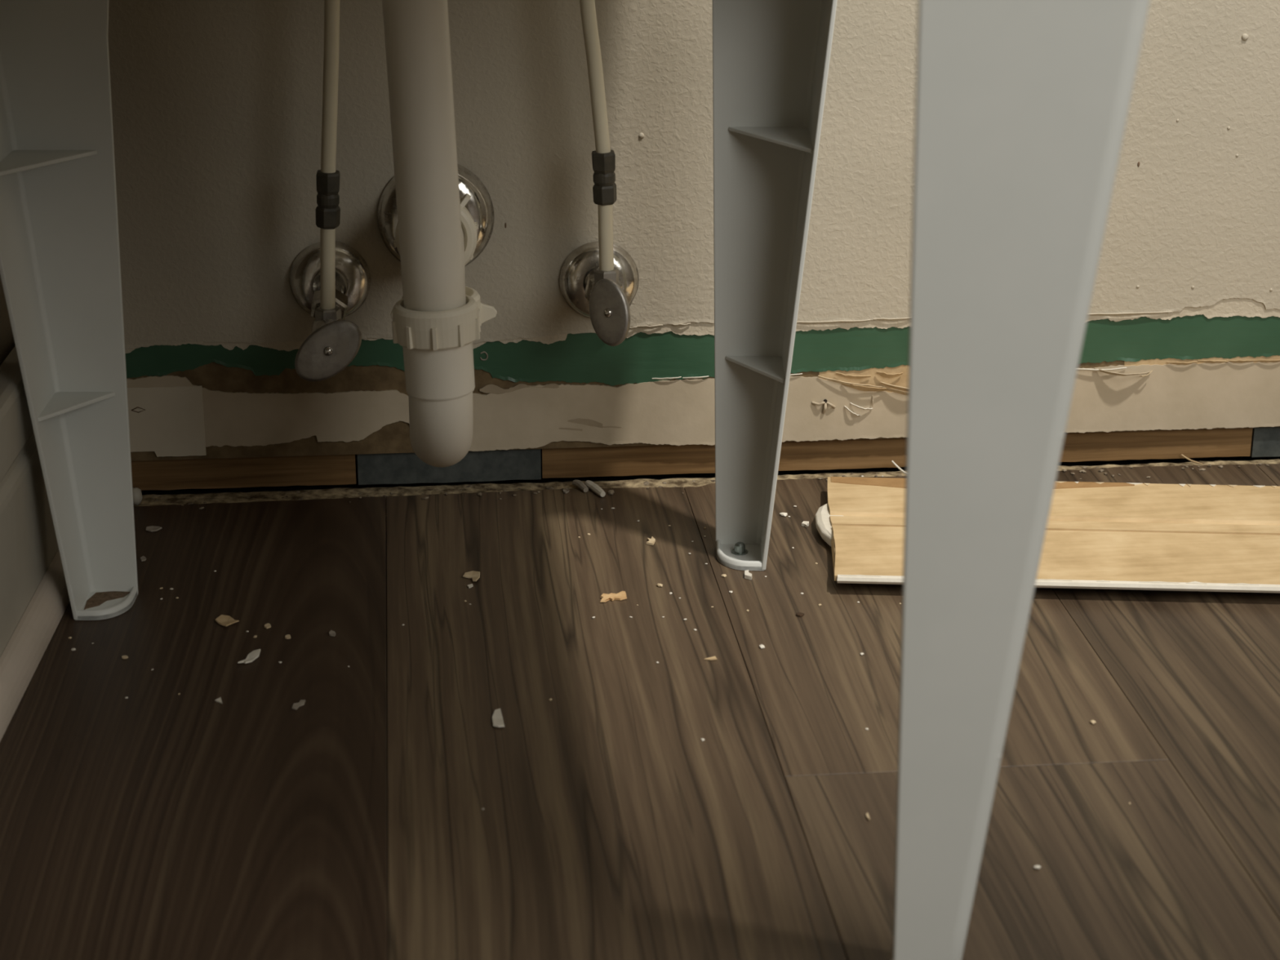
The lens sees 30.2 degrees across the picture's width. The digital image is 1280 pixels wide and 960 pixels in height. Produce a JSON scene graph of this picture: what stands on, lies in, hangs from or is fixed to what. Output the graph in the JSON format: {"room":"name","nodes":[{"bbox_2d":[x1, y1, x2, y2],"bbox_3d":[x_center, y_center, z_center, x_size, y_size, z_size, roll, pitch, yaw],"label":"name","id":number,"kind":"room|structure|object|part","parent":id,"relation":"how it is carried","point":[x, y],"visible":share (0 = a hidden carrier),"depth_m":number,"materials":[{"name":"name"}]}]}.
{"room":"damaged room","nodes":[
{"label":"damaged room","id":0,"kind":"room"},
{"bbox_2d":[0,275,15,365],"bbox_3d":[-0.368,-0.726,0.135,0.035,2.404,2.257,0,20,-2],"label":"wall","id":1,"kind":"structure","parent":0,"point":[6,339],"depth_m":1.44,"materials":[{"name":"paint"}]},
{"bbox_2d":[0,346,58,657],"bbox_3d":[-0.338,0.330,0.524,0.020,0.144,2.256,0,20,-2],"label":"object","id":2,"kind":"structure","parent":1,"relation":"attached to","point":[28,544],"depth_m":1.37,"materials":[{"name":"beige paint"}]},
{"bbox_2d":[0,548,70,741],"bbox_3d":[-0.322,0.389,0.546,0.013,0.019,2.253,0,20,-2],"label":"trim","id":3,"kind":"structure","parent":1,"relation":"attached to","point":[23,653],"depth_m":1.35,"materials":[{"name":"paint"}]},
{"bbox_2d":[0,455,1279,959],"bbox_3d":[0.500,0.378,0.660,2.300,0.030,2.400,-2,20,-6],"label":"floor","id":4,"kind":"structure","parent":0,"point":[157,822],"depth_m":1.25,"materials":[{"name":"brown wood"}]},
{"bbox_2d":[132,487,142,505],"bbox_3d":[-0.339,0.011,1.593,0.009,0.012,0.011,-2,20,-6],"label":"lump","id":5,"kind":"object","parent":4,"relation":"on","point":[137,494],"visible":0.74,"depth_m":1.59,"materials":[{"name":"beige paint"}]},
{"bbox_2d":[140,555,146,561],"bbox_3d":[-0.315,0.050,1.502,0.004,0.001,0.008,-2,20,-6],"label":"chip","id":6,"kind":"object","parent":4,"relation":"on","point":[143,558],"visible":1,"depth_m":1.50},
{"bbox_2d":[146,525,161,531],"bbox_3d":[-0.319,0.032,1.551,0.009,0.002,0.009,13,24,32],"label":"chip","id":7,"kind":"object","parent":4,"relation":"on","point":[152,528],"visible":1,"depth_m":1.55,"materials":[{"name":"grey"}]},
{"bbox_2d":[214,697,222,703],"bbox_3d":[-0.233,0.122,1.306,0.004,0.001,0.008,-5,21,-15],"label":"chip","id":8,"kind":"object","parent":4,"relation":"on","point":[219,700],"visible":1,"depth_m":1.31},
{"bbox_2d":[214,614,239,626],"bbox_3d":[-0.247,0.084,1.409,0.011,0.002,0.015,-18,27,-41],"label":"chip","id":9,"kind":"object","parent":4,"relation":"on","point":[224,620],"visible":1,"depth_m":1.41,"materials":[{"name":"beige paper"}]},
{"bbox_2d":[238,648,260,663],"bbox_3d":[-0.223,0.102,1.359,0.007,0.002,0.021,6,21,15],"label":"chip","id":10,"kind":"object","parent":4,"relation":"on","point":[251,656],"visible":1,"depth_m":1.36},
{"bbox_2d":[264,622,271,628],"bbox_3d":[-0.221,0.086,1.403,0.004,0.001,0.007,-2,20,-6],"label":"chip","id":11,"kind":"object","parent":4,"relation":"on","point":[268,625],"visible":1,"depth_m":1.40,"materials":[{"name":"brown wood"}]},
{"bbox_2d":[284,634,290,639],"bbox_3d":[-0.206,0.092,1.388,0.003,0.001,0.005,-2,20,-6],"label":"chip","id":12,"kind":"object","parent":4,"relation":"on","point":[288,636],"visible":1,"depth_m":1.39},
{"bbox_2d":[292,699,305,709],"bbox_3d":[-0.188,0.123,1.302,0.005,0.001,0.012,10,22,25],"label":"chip","id":13,"kind":"object","parent":4,"relation":"on","point":[295,705],"visible":1,"depth_m":1.30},
{"bbox_2d":[328,630,335,636],"bbox_3d":[-0.181,0.090,1.393,0.004,0.001,0.008,-2,20,-6],"label":"chip","id":14,"kind":"object","parent":4,"relation":"on","point":[331,633],"visible":1,"depth_m":1.39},
{"bbox_2d":[462,570,479,581],"bbox_3d":[-0.105,0.060,1.476,0.011,0.002,0.015,5,21,13],"label":"chip","id":15,"kind":"object","parent":4,"relation":"on","point":[474,575],"visible":1,"depth_m":1.48,"materials":[{"name":"beige wood"}]},
{"bbox_2d":[492,708,504,727],"bbox_3d":[-0.077,0.129,1.287,0.006,0.002,0.022,-2,20,-6],"label":"chip","id":16,"kind":"object","parent":4,"relation":"on","point":[497,718],"visible":1,"depth_m":1.28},
{"bbox_2d":[0,0,1150,959],"bbox_3d":[-0.083,-0.259,1.087,0.567,0.868,0.661,-2,20,-6],"label":"sink legs","id":17,"kind":"object","parent":4,"relation":"on","point":[1022,107],"visible":1,"depth_m":0.97,"materials":[{"name":"white plastic"}]},
{"bbox_3d":[-0.337,-0.147,1.357,0.121,0.469,0.127,16,25,37],"label":"leg","id":18,"kind":"part","parent":17,"relation":"part of","materials":[{"name":"white plastic"}]},
{"bbox_3d":[-0.322,0.075,1.430,0.030,0.003,0.040,0,20,-1],"label":"foot plate","id":19,"kind":"part","parent":17,"relation":"part of","materials":[{"name":"white plastic"}]},
{"bbox_2d":[377,0,497,466],"bbox_3d":[-0.126,-0.210,1.435,0.082,0.390,0.232,-2,20,-6],"label":"trap","id":20,"kind":"object","parent":17,"relation":"attached to","point":[435,215],"visible":1,"depth_m":1.36,"materials":[{"name":"white plastic"}]},
{"bbox_3d":[-0.130,-0.145,1.508,0.038,0.050,0.138,-2,20,-6],"label":"trap arm","id":21,"kind":"part","parent":20,"relation":"part of","materials":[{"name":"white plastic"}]},
{"bbox_3d":[0.064,0.049,1.507,0.030,0.003,0.040,1,20,1],"label":"foot plate","id":22,"kind":"part","parent":17,"relation":"part of","materials":[{"name":"white plastic"}]},
{"bbox_3d":[0.079,-0.173,1.434,0.109,0.469,0.127,-16,25,-37],"label":"leg","id":23,"kind":"part","parent":17,"relation":"part of","materials":[{"name":"white plastic"}]},
{"bbox_3d":[0.136,0.006,0.945,0.090,0.470,0.096,-2,20,-6],"label":"leg","id":24,"kind":"part","parent":17,"relation":"part of","materials":[{"name":"white plastic"}]},
{"bbox_2d":[572,480,588,492],"bbox_3d":[-0.041,0.004,1.626,0.005,0.005,0.017,-11,23,-29],"label":"debris","id":25,"kind":"object","parent":4,"relation":"on","point":[578,483],"visible":1,"depth_m":1.62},
{"bbox_2d":[584,480,605,497],"bbox_3d":[-0.030,0.006,1.621,0.006,0.005,0.024,-10,22,-26],"label":"debris","id":26,"kind":"object","parent":4,"relation":"on","point":[591,485],"visible":1,"depth_m":1.62,"materials":[{"name":"white paint"}]},
{"bbox_2d":[600,591,626,602],"bbox_3d":[-0.017,0.071,1.446,0.019,0.002,0.011,-6,21,-16],"label":"chip","id":27,"kind":"object","parent":4,"relation":"on","point":[621,595],"visible":1,"depth_m":1.45,"materials":[{"name":"beige wood"}]},
{"bbox_2d":[646,536,655,545],"bbox_3d":[0.007,0.039,1.534,0.006,0.001,0.014,2,20,4],"label":"chip","id":28,"kind":"object","parent":4,"relation":"on","point":[651,541],"visible":1,"depth_m":1.53,"materials":[{"name":"beige wood"}]},
{"bbox_2d":[151,462,1269,509],"bbox_3d":[0.190,-0.001,1.652,1.101,0.006,0.037,-2,20,-6],"label":"rubble","id":29,"kind":"object","parent":4,"relation":"on","point":[610,491],"visible":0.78,"depth_m":1.64,"materials":[{"name":"beige"}]},
{"bbox_2d":[704,656,716,660],"bbox_3d":[0.041,0.103,1.363,0.008,0.001,0.004,-2,20,-6],"label":"wood sliver","id":30,"kind":"object","parent":4,"relation":"on","point":[713,658],"visible":1,"depth_m":1.36,"materials":[{"name":"beige wood"}]},
{"bbox_2d":[744,569,751,580],"bbox_3d":[0.067,0.059,1.479,0.005,0.002,0.012,-2,20,-6],"label":"chip","id":31,"kind":"object","parent":4,"relation":"on","point":[748,575],"visible":1,"depth_m":1.48,"materials":[{"name":"white paint"}]},
{"bbox_2d":[779,512,787,516],"bbox_3d":[0.096,0.023,1.581,0.005,0.002,0.004,16,25,36],"label":"crumb","id":32,"kind":"object","parent":4,"relation":"on","point":[784,514],"visible":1,"depth_m":1.58,"materials":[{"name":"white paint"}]},
{"bbox_2d":[795,612,804,616],"bbox_3d":[0.096,0.081,1.423,0.005,0.001,0.004,-2,20,-6],"label":"chip","id":33,"kind":"object","parent":4,"relation":"on","point":[798,614],"visible":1,"depth_m":1.42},
{"bbox_2d":[801,520,808,527],"bbox_3d":[0.109,0.029,1.563,0.005,0.002,0.008,8,21,19],"label":"chip","id":34,"kind":"object","parent":4,"relation":"on","point":[805,523],"visible":1,"depth_m":1.56,"materials":[{"name":"white paint"}]},
{"bbox_2d":[891,460,906,474],"bbox_3d":[0.183,-0.008,1.655,0.017,0.009,0.002,12,23,29],"label":"caulk fibre","id":35,"kind":"object","parent":4,"relation":"on","point":[892,461],"visible":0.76,"depth_m":1.66,"materials":[{"name":"white paint"}]},
{"bbox_2d":[814,476,1279,593],"bbox_3d":[0.428,0.040,1.521,0.630,0.012,0.180,1,20,3],"label":"plank","id":36,"kind":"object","parent":4,"relation":"on","point":[1102,535],"depth_m":1.52,"materials":[{"name":"beige wood"}]},
{"bbox_2d":[1181,453,1202,464],"bbox_3d":[0.392,-0.015,1.682,0.016,0.005,0.001,13,24,31],"label":"caulk fibre","id":37,"kind":"object","parent":4,"relation":"on","point":[1185,457],"visible":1,"depth_m":1.68,"materials":[{"name":"beige paper"}]},
{"bbox_2d":[107,0,1279,490],"bbox_3d":[0.515,-1.150,1.309,1.950,2.407,0.068,-2,20,-6],"label":"wall","id":38,"kind":"structure","parent":0,"point":[217,104],"depth_m":1.59,"materials":[{"name":"beige paint"}]},
{"bbox_3d":[-0.328,-0.009,1.629,0.264,0.023,0.030,-2,20,-6],"label":"sole plate","id":39,"kind":"part","parent":38,"relation":"part of","materials":[{"name":"brown wood"}]},
{"bbox_2d":[288,241,370,381],"bbox_3d":[-0.202,-0.111,1.536,0.054,0.069,0.096,-2,20,-6],"label":"shutoff valve","id":40,"kind":"object","parent":38,"relation":"attached to","point":[334,342],"visible":0.94,"depth_m":1.55,"materials":[{"name":"silver metal"}]},
{"bbox_2d":[315,0,340,309],"bbox_3d":[-0.186,-0.418,1.418,0.038,0.660,0.017,-2,20,-6],"label":"tube","id":41,"kind":"object","parent":40,"relation":"attached to","point":[327,179],"visible":1,"depth_m":1.49,"materials":[{"name":"white plastic"}]},
{"bbox_3d":[-0.198,-0.082,1.502,0.043,0.038,0.013,-2,20,-6],"label":"handle","id":42,"kind":"part","parent":40,"relation":"part of","materials":[{"name":"silver metal"}]},
{"bbox_2d":[559,240,639,346],"bbox_3d":[-0.023,-0.119,1.549,0.054,0.054,0.098,-2,20,-6],"label":"shutoff valve","id":43,"kind":"object","parent":38,"relation":"attached to","point":[604,297],"visible":0.97,"depth_m":1.57,"materials":[{"name":"silver metal"}]},
{"bbox_2d":[579,0,616,271],"bbox_3d":[-0.043,-0.433,1.429,0.059,0.640,0.017,-2,20,-6],"label":"tube","id":44,"kind":"object","parent":43,"relation":"attached to","point":[603,159],"visible":1,"depth_m":1.51,"materials":[{"name":"white plastic"}]},
{"bbox_3d":[-0.019,-0.107,1.513,0.029,0.043,0.010,12,23,28],"label":"handle","id":45,"kind":"part","parent":43,"relation":"part of","materials":[{"name":"silver metal"}]},
{"bbox_3d":[0.183,-0.025,1.679,0.506,0.023,0.030,-2,20,-6],"label":"sole plate","id":46,"kind":"part","parent":38,"relation":"part of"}
]}

